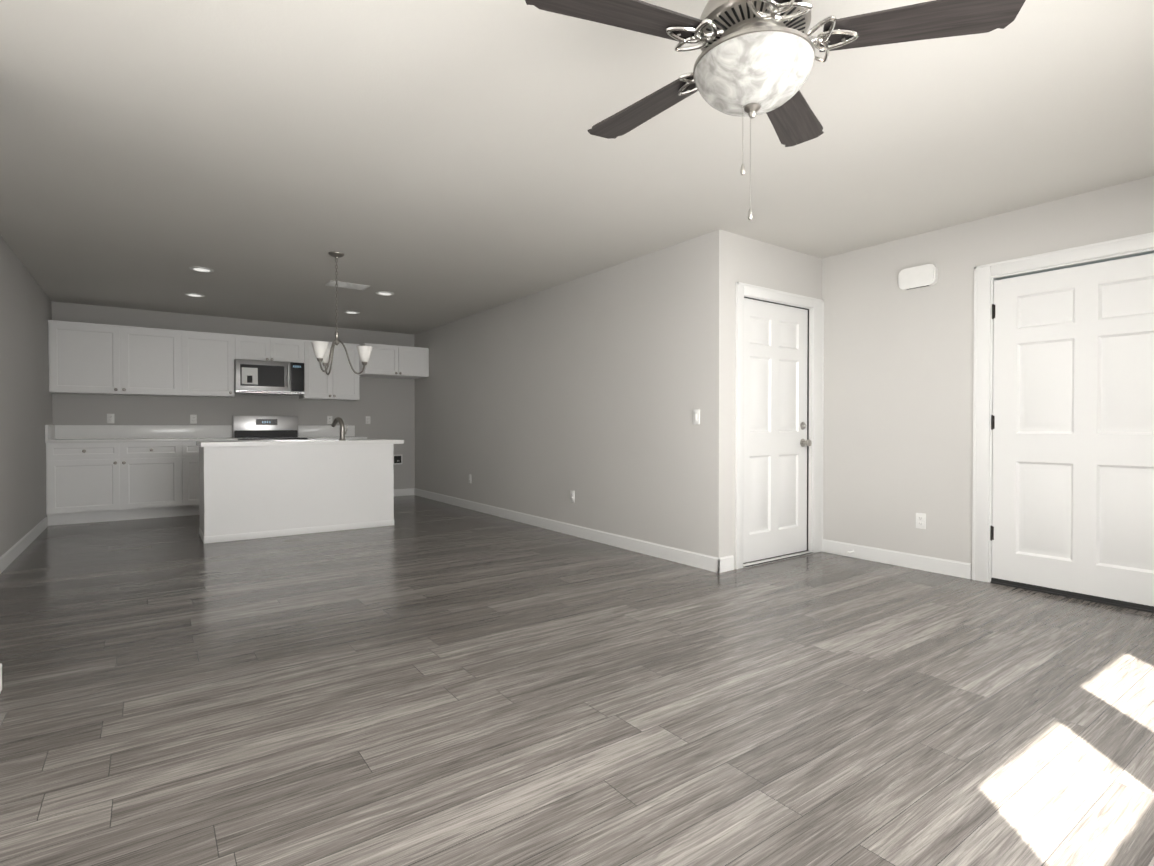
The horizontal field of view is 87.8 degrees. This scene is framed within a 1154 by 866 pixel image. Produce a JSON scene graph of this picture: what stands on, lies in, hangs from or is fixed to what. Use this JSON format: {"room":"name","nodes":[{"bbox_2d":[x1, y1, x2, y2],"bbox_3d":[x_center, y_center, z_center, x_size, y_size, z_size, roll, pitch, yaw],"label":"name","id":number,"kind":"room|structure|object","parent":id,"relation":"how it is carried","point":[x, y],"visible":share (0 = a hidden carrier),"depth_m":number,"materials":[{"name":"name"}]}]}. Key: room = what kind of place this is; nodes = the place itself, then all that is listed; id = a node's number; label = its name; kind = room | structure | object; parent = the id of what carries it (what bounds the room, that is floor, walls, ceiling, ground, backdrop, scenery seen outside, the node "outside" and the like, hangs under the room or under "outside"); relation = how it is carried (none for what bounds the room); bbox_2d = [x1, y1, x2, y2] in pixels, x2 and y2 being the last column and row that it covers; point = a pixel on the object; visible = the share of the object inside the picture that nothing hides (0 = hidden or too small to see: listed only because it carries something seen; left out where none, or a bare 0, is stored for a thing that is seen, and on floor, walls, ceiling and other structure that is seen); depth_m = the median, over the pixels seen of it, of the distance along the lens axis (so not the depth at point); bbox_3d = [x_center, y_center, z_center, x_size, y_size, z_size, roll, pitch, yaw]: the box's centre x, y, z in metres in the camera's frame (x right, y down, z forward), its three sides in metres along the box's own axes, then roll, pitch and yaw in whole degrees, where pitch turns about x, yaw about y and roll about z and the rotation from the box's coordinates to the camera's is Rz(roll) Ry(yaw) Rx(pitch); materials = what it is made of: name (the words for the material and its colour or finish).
{"room":"empty living room","nodes":[
{"label":"empty living room","id":0,"kind":"room"},
{"bbox_2d":[0,495,1153,865],"bbox_3d":[-0.922,1.071,4.537,5.808,0.120,9.883,0,1,-36],"label":"floor","id":1,"kind":"structure","parent":0,"point":[420,681],"depth_m":2.26,"materials":[{"name":"grey wood"}]},
{"bbox_2d":[45,441,120,525],"bbox_3d":[-5.527,0.545,6.765,0.630,0.884,0.608,0,1,-36],"label":"base cabinet","id":2,"kind":"object","parent":1,"relation":"on","point":[100,473],"depth_m":6.52,"materials":[{"name":"wood"}]},
{"bbox_2d":[121,441,184,519],"bbox_3d":[-5.041,0.542,7.112,0.565,0.884,0.608,0,1,-36],"label":"base cabinet","id":3,"kind":"object","parent":1,"relation":"on","point":[151,487],"depth_m":6.88,"materials":[{"name":"wood"}]},
{"bbox_2d":[181,437,232,515],"bbox_3d":[-4.577,0.538,7.444,0.577,0.884,0.608,0,1,-36],"label":"base cabinet","id":4,"kind":"object","parent":1,"relation":"on","point":[189,449],"depth_m":7.10,"materials":[{"name":"wood"}]},
{"bbox_2d":[233,415,306,440],"bbox_3d":[-3.985,0.374,7.799,0.780,1.205,0.713,0,1,-36],"label":"range","id":5,"kind":"object","parent":1,"relation":"on","point":[265,427],"visible":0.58,"depth_m":7.98,"materials":[{"name":"silver metal"}]},
{"bbox_2d":[199,443,395,543],"bbox_3d":[-2.858,0.556,6.196,1.742,0.876,0.655,0,1,-36],"label":"kitchen island","id":6,"kind":"object","parent":1,"relation":"on","point":[252,489],"depth_m":5.86,"materials":[{"name":"wood"}]},
{"bbox_2d":[196,439,403,446],"bbox_3d":[-2.824,0.098,6.208,1.855,0.040,0.700,0,1,-36],"label":"island countertop","id":7,"kind":"structure","parent":6,"relation":"on","point":[320,442],"depth_m":5.87,"materials":[{"name":"white stone"}]},
{"bbox_2d":[331,417,347,439],"bbox_3d":[-2.493,-0.045,6.309,0.124,0.241,0.231,0,1,-36],"label":"faucet","id":8,"kind":"object","parent":7,"relation":"on","point":[342,427],"visible":1,"depth_m":6.24,"materials":[{"name":"grey metal"}]},
{"bbox_2d":[303,437,366,439],"bbox_3d":[-3.387,0.529,8.295,0.748,0.884,0.608,0,1,-36],"label":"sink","id":9,"kind":"object","parent":1,"relation":"on","point":[308,438],"depth_m":7.97,"materials":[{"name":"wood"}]},
{"bbox_2d":[0,176,1153,578],"bbox_3d":[-0.922,-0.230,4.523,5.808,2.481,9.883,0,1,-36],"label":"wall","id":10,"kind":"structure","parent":0,"point":[594,390],"depth_m":4.93,"materials":[{"name":"paint"}]},
{"bbox_2d":[0,663,1,691],"bbox_3d":[-1.199,0.995,0.844,0.014,0.108,3.859,0,1,-36],"label":"baseboard","id":11,"kind":"structure","parent":10,"relation":"attached to","point":[0,663],"depth_m":2.40,"materials":[{"name":"white wood"}]},
{"bbox_2d":[0,517,47,573],"bbox_3d":[-4.112,0.960,4.256,0.014,0.108,5.108,0,1,-36],"label":"baseboard","id":12,"kind":"structure","parent":10,"relation":"attached to","point":[7,558],"depth_m":5.03,"materials":[{"name":"white wood"}]},
{"bbox_2d":[107,414,113,422],"bbox_3d":[-5.535,-0.171,7.122,0.070,0.114,0.009,0,1,-36],"label":"electrical outlet","id":13,"kind":"object","parent":10,"relation":"attached to","point":[110,418],"visible":1,"depth_m":7.12,"materials":[{"name":"white plastic"}]},
{"bbox_2d":[48,320,183,395],"bbox_3d":[-5.373,-0.848,7.033,1.210,0.784,0.328,0,1,-36],"label":"upper cabinet","id":14,"kind":"object","parent":10,"relation":"attached to","point":[89,358],"depth_m":6.89,"materials":[{"name":"white wood"}]},
{"bbox_2d":[190,415,196,423],"bbox_3d":[-4.860,-0.176,7.604,0.070,0.114,0.009,0,1,-36],"label":"electrical outlet","id":15,"kind":"object","parent":10,"relation":"attached to","point":[193,419],"visible":1,"depth_m":7.60,"materials":[{"name":"white plastic"}]},
{"bbox_2d":[184,330,235,397],"bbox_3d":[-4.651,-0.853,7.549,0.565,0.784,0.328,0,1,-36],"label":"upper cabinet","id":16,"kind":"object","parent":10,"relation":"attached to","point":[209,357],"depth_m":7.43,"materials":[{"name":"white wood"}]},
{"bbox_2d":[236,334,303,362],"bbox_3d":[-4.092,-1.096,7.946,0.810,0.318,0.328,0,1,-36],"label":"upper cabinet","id":17,"kind":"object","parent":10,"relation":"attached to","point":[248,347],"depth_m":7.81,"materials":[{"name":"white wood"}]},
{"bbox_2d":[234,359,304,394],"bbox_3d":[-4.055,-0.725,7.899,0.800,0.416,0.454,0,1,-36],"label":"microwave","id":18,"kind":"object","parent":17,"relation":"attached to","point":[267,377],"visible":1,"depth_m":7.75,"materials":[{"name":"silver metal"}]},
{"bbox_2d":[327,416,331,423],"bbox_3d":[-3.525,-0.186,8.559,0.070,0.114,0.009,0,1,-36],"label":"electrical outlet","id":19,"kind":"object","parent":10,"relation":"attached to","point":[329,419],"visible":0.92,"depth_m":8.55,"materials":[{"name":"white plastic"}]},
{"bbox_2d":[299,340,359,399],"bbox_3d":[-3.463,-0.862,8.398,0.735,0.784,0.328,0,1,-36],"label":"upper cabinet","id":20,"kind":"object","parent":10,"relation":"attached to","point":[342,383],"depth_m":8.29,"materials":[{"name":"white wood"}]},
{"bbox_2d":[366,416,369,423],"bbox_3d":[-3.089,-0.190,8.871,0.070,0.114,0.009,0,1,-36],"label":"electrical outlet","id":21,"kind":"object","parent":10,"relation":"attached to","point":[367,419],"visible":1,"depth_m":8.87,"materials":[{"name":"white plastic"}]},
{"bbox_2d":[360,343,428,378],"bbox_3d":[-2.712,-1.035,8.767,0.918,0.422,0.598,0,1,-36],"label":"upper cabinet","id":22,"kind":"object","parent":10,"relation":"attached to","point":[385,361],"depth_m":8.54,"materials":[{"name":"white wood"}]},
{"bbox_2d":[393,454,402,464],"bbox_3d":[-2.723,0.404,9.123,0.150,0.150,0.034,0,1,-36],"label":"box","id":23,"kind":"object","parent":10,"relation":"attached to","point":[398,459],"visible":0.85,"depth_m":9.14,"materials":[{"name":"black plastic"}]},
{"bbox_2d":[394,488,411,495],"bbox_3d":[-2.899,0.910,9.015,0.878,0.108,0.014,0,1,-36],"label":"baseboard","id":24,"kind":"structure","parent":10,"relation":"attached to","point":[397,492],"depth_m":9.18,"materials":[{"name":"white wood"}]},
{"bbox_2d":[412,488,723,572],"bbox_3d":[-0.737,0.933,6.821,0.032,0.108,6.099,0,1,-36],"label":"baseboard","id":25,"kind":"structure","parent":10,"relation":"attached to","point":[723,564],"depth_m":5.52,"materials":[{"name":"white wood"}]},
{"bbox_2d":[570,490,574,502],"bbox_3d":[-0.046,0.617,5.838,0.009,0.114,0.070,0,1,-36],"label":"outlet","id":26,"kind":"object","parent":10,"relation":"attached to","point":[572,496],"visible":1,"depth_m":5.83,"materials":[{"name":"white plastic"}]},
{"bbox_2d":[693,409,699,424],"bbox_3d":[0.894,-0.120,4.512,0.014,0.114,0.070,0,1,-36],"label":"light switch","id":27,"kind":"object","parent":10,"relation":"attached to","point":[696,416],"visible":1,"depth_m":4.50,"materials":[{"name":"white plastic"}]},
{"bbox_2d":[743,297,812,567],"bbox_3d":[1.585,-0.012,4.766,0.876,2.039,0.125,0,1,-36],"label":"door","id":28,"kind":"structure","parent":10,"relation":"in","point":[777,442],"depth_m":4.78,"materials":[{"name":"white wood"}]},
{"bbox_2d":[735,282,823,569],"bbox_3d":[1.587,-0.055,4.814,1.108,2.125,0.160,0,1,-36],"label":"door frame","id":29,"kind":"structure","parent":10,"relation":"attached to","point":[815,306],"depth_m":5.00,"materials":[{"name":"white wood"}]},
{"bbox_2d":[822,539,970,578],"bbox_3d":[2.400,0.956,4.629,0.014,0.108,1.146,0,1,-36],"label":"baseboard","id":30,"kind":"structure","parent":10,"relation":"attached to","point":[914,561],"depth_m":4.55,"materials":[{"name":"white wood"}]},
{"bbox_2d":[898,264,937,289],"bbox_3d":[2.509,-1.148,4.421,0.051,0.153,0.260,0,1,-36],"label":"door chime","id":31,"kind":"object","parent":10,"relation":"attached to","point":[926,275],"visible":1,"depth_m":4.40,"materials":[{"name":"white plastic"}]},
{"bbox_2d":[916,513,925,528],"bbox_3d":[2.539,0.650,4.434,0.009,0.114,0.070,0,1,-36],"label":"electrical outlet","id":32,"kind":"object","parent":10,"relation":"attached to","point":[920,520],"visible":1,"depth_m":4.43,"materials":[{"name":"white plastic"}]},
{"bbox_2d":[972,232,1153,581],"bbox_3d":[3.145,-0.059,3.691,0.160,2.157,1.205,0,1,-36],"label":"door frame","id":33,"kind":"structure","parent":10,"relation":"attached to","point":[986,276],"depth_m":4.07,"materials":[{"name":"white wood"}]},
{"bbox_2d":[990,253,1153,612],"bbox_3d":[3.090,-0.001,3.655,0.133,2.042,0.994,0,1,-36],"label":"front door","id":34,"kind":"structure","parent":10,"relation":"in","point":[1072,422],"depth_m":3.69,"materials":[{"name":"white wood"}]},
{"bbox_2d":[0,0,1153,334],"bbox_3d":[-0.922,-1.530,4.510,5.808,0.120,9.883,0,1,-36],"label":"ceiling","id":35,"kind":"structure","parent":0,"point":[428,164],"depth_m":3.05,"materials":[{"name":"paint"}]},
{"bbox_2d":[185,293,204,296],"bbox_3d":[-4.123,-1.486,6.473,0.190,0.009,0.190,0,1,-36],"label":"recessed light","id":36,"kind":"object","parent":35,"relation":"in","point":[193,295],"visible":0.98,"depth_m":6.47,"materials":[{"name":"white plastic"}]},
{"bbox_2d":[189,266,213,272],"bbox_3d":[-3.389,-1.475,5.421,0.190,0.009,0.190,0,1,-36],"label":"recessed light","id":37,"kind":"object","parent":35,"relation":"in","point":[201,269],"visible":0.98,"depth_m":5.42,"materials":[{"name":"white plastic"}]},
{"bbox_2d":[311,251,372,374],"bbox_3d":[-1.981,-0.981,4.978,0.497,0.987,0.484,0,1,-36],"label":"chandelier","id":38,"kind":"object","parent":35,"relation":"hanging from","point":[323,352],"visible":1,"depth_m":4.93,"materials":[{"name":"grey metal"}]},
{"bbox_2d":[325,280,368,289],"bbox_3d":[-2.309,-1.482,6.034,0.380,0.008,0.230,0,1,-36],"label":"ceiling vent","id":39,"kind":"object","parent":35,"relation":"in","point":[349,285],"visible":0.98,"depth_m":6.01,"materials":[{"name":"white plastic"}]},
{"bbox_2d":[344,311,359,313],"bbox_3d":[-2.798,-1.496,7.457,0.190,0.009,0.190,0,1,-36],"label":"recessed light","id":40,"kind":"object","parent":35,"relation":"in","point":[351,312],"visible":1,"depth_m":7.46,"materials":[{"name":"white plastic"}]},
{"bbox_2d":[376,291,393,295],"bbox_3d":[-2.047,-1.485,6.398,0.190,0.009,0.190,0,1,-36],"label":"recessed light","id":41,"kind":"object","parent":35,"relation":"in","point":[383,293],"visible":1,"depth_m":6.39,"materials":[{"name":"white plastic"}]},
{"bbox_2d":[525,0,1025,219],"bbox_3d":[0.470,-1.023,1.744,1.290,0.836,1.252,0,1,-36],"label":"ceiling fan","id":42,"kind":"object","parent":35,"relation":"hanging from","point":[755,58],"visible":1,"depth_m":1.62,"materials":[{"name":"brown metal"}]}
]}

